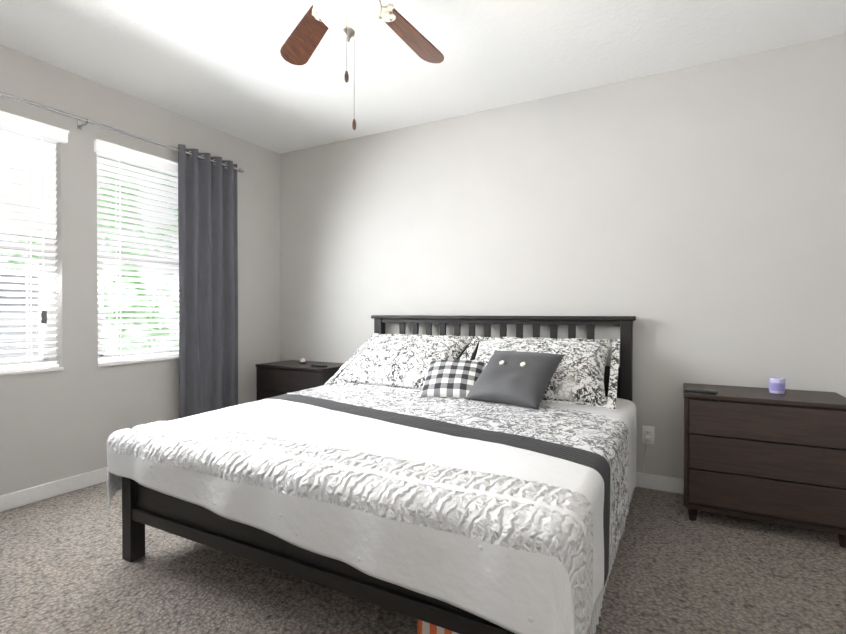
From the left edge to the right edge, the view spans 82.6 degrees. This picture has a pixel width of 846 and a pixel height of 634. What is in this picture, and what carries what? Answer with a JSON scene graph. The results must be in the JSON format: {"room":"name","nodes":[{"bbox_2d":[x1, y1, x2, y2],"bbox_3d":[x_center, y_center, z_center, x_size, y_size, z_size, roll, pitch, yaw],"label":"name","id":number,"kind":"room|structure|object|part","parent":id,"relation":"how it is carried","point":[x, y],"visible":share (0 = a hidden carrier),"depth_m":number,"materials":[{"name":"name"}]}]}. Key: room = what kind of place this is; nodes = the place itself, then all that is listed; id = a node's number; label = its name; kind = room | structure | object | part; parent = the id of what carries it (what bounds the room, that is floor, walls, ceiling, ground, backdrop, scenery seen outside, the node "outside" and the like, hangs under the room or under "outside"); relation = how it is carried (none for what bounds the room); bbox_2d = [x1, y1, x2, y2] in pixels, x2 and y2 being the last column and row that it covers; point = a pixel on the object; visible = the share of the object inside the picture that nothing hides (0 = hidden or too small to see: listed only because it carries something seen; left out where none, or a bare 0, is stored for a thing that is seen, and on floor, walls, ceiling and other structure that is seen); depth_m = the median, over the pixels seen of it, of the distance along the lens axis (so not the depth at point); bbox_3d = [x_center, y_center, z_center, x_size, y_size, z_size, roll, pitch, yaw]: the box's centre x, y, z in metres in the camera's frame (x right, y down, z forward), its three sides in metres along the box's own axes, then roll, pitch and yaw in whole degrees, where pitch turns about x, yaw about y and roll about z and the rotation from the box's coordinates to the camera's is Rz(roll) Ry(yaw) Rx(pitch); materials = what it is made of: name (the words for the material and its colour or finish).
{"room":"bedroom","nodes":[
{"label":"bedroom","id":0,"kind":"room"},
{"bbox_2d":[0,45,279,495],"bbox_3d":[-2.366,-0.225,3.087,0.150,2.700,3.785,0,1,28],"label":"wall","id":1,"kind":"structure","parent":0,"point":[74,414],"depth_m":3.21,"materials":[{"name":"beige paint"}]},
{"bbox_2d":[0,232,63,375],"bbox_3d":[-2.564,-0.410,2.695,0.165,1.501,0.900,0,1,28],"label":"window","id":2,"kind":"structure","parent":1,"relation":"in","point":[14,372],"depth_m":3.04,"materials":[{"name":"plastic"}]},
{"bbox_2d":[0,111,68,371],"bbox_3d":[-2.519,-0.428,2.670,0.118,1.496,0.952,0,1,28],"label":"window blinds","id":3,"kind":"object","parent":2,"relation":"attached to","point":[28,184],"visible":0.88,"depth_m":2.93,"materials":[{"name":"white plastic"}]},
{"bbox_2d":[0,467,107,511],"bbox_3d":[-2.304,1.078,3.044,0.014,0.095,3.745,0,1,28],"label":"baseboard","id":4,"kind":"structure","parent":1,"relation":"attached to","point":[16,499],"depth_m":3.00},
{"bbox_2d":[0,91,243,172],"bbox_3d":[-2.331,-1.258,2.867,0.113,0.070,3.060,0,1,28],"label":"curtain rod","id":5,"kind":"object","parent":1,"relation":"attached to","point":[80,120],"visible":0.73,"depth_m":3.14,"materials":[{"name":"metal"}]},
{"bbox_2d":[178,144,237,418],"bbox_3d":[-1.726,-0.105,3.908,0.081,2.415,0.570,0,1,28],"label":"curtain","id":6,"kind":"object","parent":5,"relation":"hanging from","point":[208,270],"visible":0.83,"depth_m":3.87,"materials":[{"name":"grey fabric"}]},
{"bbox_2d":[97,155,178,366],"bbox_3d":[-2.035,-0.420,3.671,0.165,1.501,0.900,0,1,28],"label":"window","id":7,"kind":"structure","parent":1,"relation":"in","point":[131,352],"depth_m":3.51,"materials":[{"name":"plastic"}]},
{"bbox_2d":[94,139,178,362],"bbox_3d":[-1.990,-0.438,3.646,0.118,1.496,0.952,0,1,28],"label":"window blinds","id":8,"kind":"object","parent":7,"relation":"attached to","point":[115,152],"visible":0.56,"depth_m":3.50,"materials":[{"name":"white plastic"}]},
{"bbox_2d":[0,482,845,633],"bbox_3d":[-0.443,1.171,1.509,4.750,0.060,4.750,0,1,28],"label":"floor","id":9,"kind":"structure","parent":0,"point":[65,568],"depth_m":2.05,"materials":[{"name":"carpet"}]},
{"bbox_2d":[255,360,349,400],"bbox_3d":[-1.029,0.764,4.241,0.758,0.700,0.449,0,1,28],"label":"nightstand","id":10,"kind":"object","parent":9,"relation":"on","point":[273,379],"visible":0.31,"depth_m":4.08,"materials":[{"name":"black wood"}]},
{"bbox_2d":[299,358,306,363],"bbox_3d":[-1.060,0.387,4.254,0.064,0.052,0.064,0,1,28],"label":"tealight holder","id":11,"kind":"object","parent":10,"relation":"on","point":[302,360],"visible":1,"depth_m":4.24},
{"bbox_2d":[311,364,326,366],"bbox_3d":[-0.867,0.405,4.024,0.160,0.018,0.045,0,1,38],"label":"remote control","id":12,"kind":"object","parent":10,"relation":"on","point":[318,365],"visible":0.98,"depth_m":4.00,"materials":[{"name":"black plastic"}]},
{"bbox_2d":[106,315,636,633],"bbox_3d":[-0.027,0.564,2.688,2.152,1.130,2.231,0,1,28],"label":"bed","id":13,"kind":"object","parent":9,"relation":"on","point":[444,483],"visible":1,"depth_m":1.86,"materials":[{"name":"white fabric"}]},
{"bbox_2d":[418,359,484,398],"bbox_3d":[0.198,0.392,3.050,0.400,0.126,0.360,0,35,14],"label":"plaid pillow","id":14,"kind":"object","parent":13,"relation":"on","point":[442,379],"depth_m":2.97,"materials":[{"name":"fabric"}]},
{"bbox_2d":[457,341,478,360],"bbox_3d":[0.216,0.331,3.608,0.740,0.400,0.146,0,-34,32],"label":"pillow","id":15,"kind":"object","parent":13,"relation":"on","point":[473,356],"depth_m":3.50,"materials":[{"name":"white fabric"}]},
{"bbox_2d":[465,350,565,409],"bbox_3d":[0.539,0.353,2.840,0.480,0.146,0.440,0,39,40],"label":"pillow","id":16,"kind":"object","parent":13,"relation":"on","point":[512,379],"depth_m":2.76,"materials":[{"name":"grey fabric"}]},
{"bbox_2d":[683,383,845,548],"bbox_3d":[1.867,0.774,2.671,0.748,0.710,0.449,0,1,28],"label":"dresser","id":17,"kind":"object","parent":9,"relation":"on","point":[760,454],"visible":0.98,"depth_m":2.48,"materials":[{"name":"brown wood"}]},
{"bbox_2d":[684,387,717,393],"bbox_3d":[1.540,0.408,2.673,0.045,0.018,0.160,0,1,-42],"label":"remote control","id":18,"kind":"object","parent":17,"relation":"on","point":[701,390],"visible":1,"depth_m":2.66,"materials":[{"name":"black plastic"}]},
{"bbox_2d":[769,377,784,393],"bbox_3d":[1.952,0.378,2.655,0.073,0.082,0.073,0,1,28],"label":"candle jar","id":19,"kind":"object","parent":17,"relation":"on","point":[776,385],"visible":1,"depth_m":2.63,"materials":[{"name":"purple glass"}]},
{"bbox_2d":[0,0,845,153],"bbox_3d":[-0.443,-1.589,1.482,5.050,0.060,5.050,0,1,28],"label":"ceiling","id":20,"kind":"structure","parent":0,"point":[223,66],"depth_m":2.84,"materials":[{"name":"white paint"}]},
{"bbox_2d":[280,0,443,129],"bbox_3d":[-0.259,-1.163,1.915,1.203,0.800,1.193,0,1,28],"label":"ceiling fan","id":21,"kind":"object","parent":20,"relation":"hanging from","point":[348,19],"visible":1,"depth_m":2.11,"materials":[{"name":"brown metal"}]},
{"bbox_3d":[-0.294,-1.193,1.897,0.264,0.124,0.264,0,1,28],"label":"lamp shade","id":22,"kind":"part","parent":21,"relation":"part of","materials":[{"name":"white glass"}]},
{"bbox_2d":[280,34,845,478],"bbox_3d":[0.725,-0.230,3.649,5.050,2.700,0.150,0,1,28],"label":"wall","id":23,"kind":"structure","parent":0,"point":[692,218],"depth_m":3.21,"materials":[{"name":"beige paint"}]},
{"bbox_2d":[642,426,654,472],"bbox_3d":[1.474,0.871,3.152,0.072,0.308,0.030,0,1,28],"label":"electrical outlet","id":24,"kind":"object","parent":23,"relation":"attached to","point":[647,434],"visible":1,"depth_m":3.16,"materials":[{"name":"white plastic"}]},
{"bbox_2d":[635,472,683,493],"bbox_3d":[0.686,1.073,3.590,4.750,0.095,0.014,0,1,28],"label":"baseboard","id":25,"kind":"structure","parent":23,"relation":"attached to","point":[650,481],"depth_m":3.12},
{"label":"outside","id":26,"kind":"structure","parent":0,"visible":0},
{"bbox_2d":[0,162,178,360],"bbox_3d":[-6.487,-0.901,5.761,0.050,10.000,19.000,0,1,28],"label":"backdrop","id":27,"kind":"structure","parent":26,"point":[104,311],"depth_m":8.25,"materials":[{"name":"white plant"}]}
]}

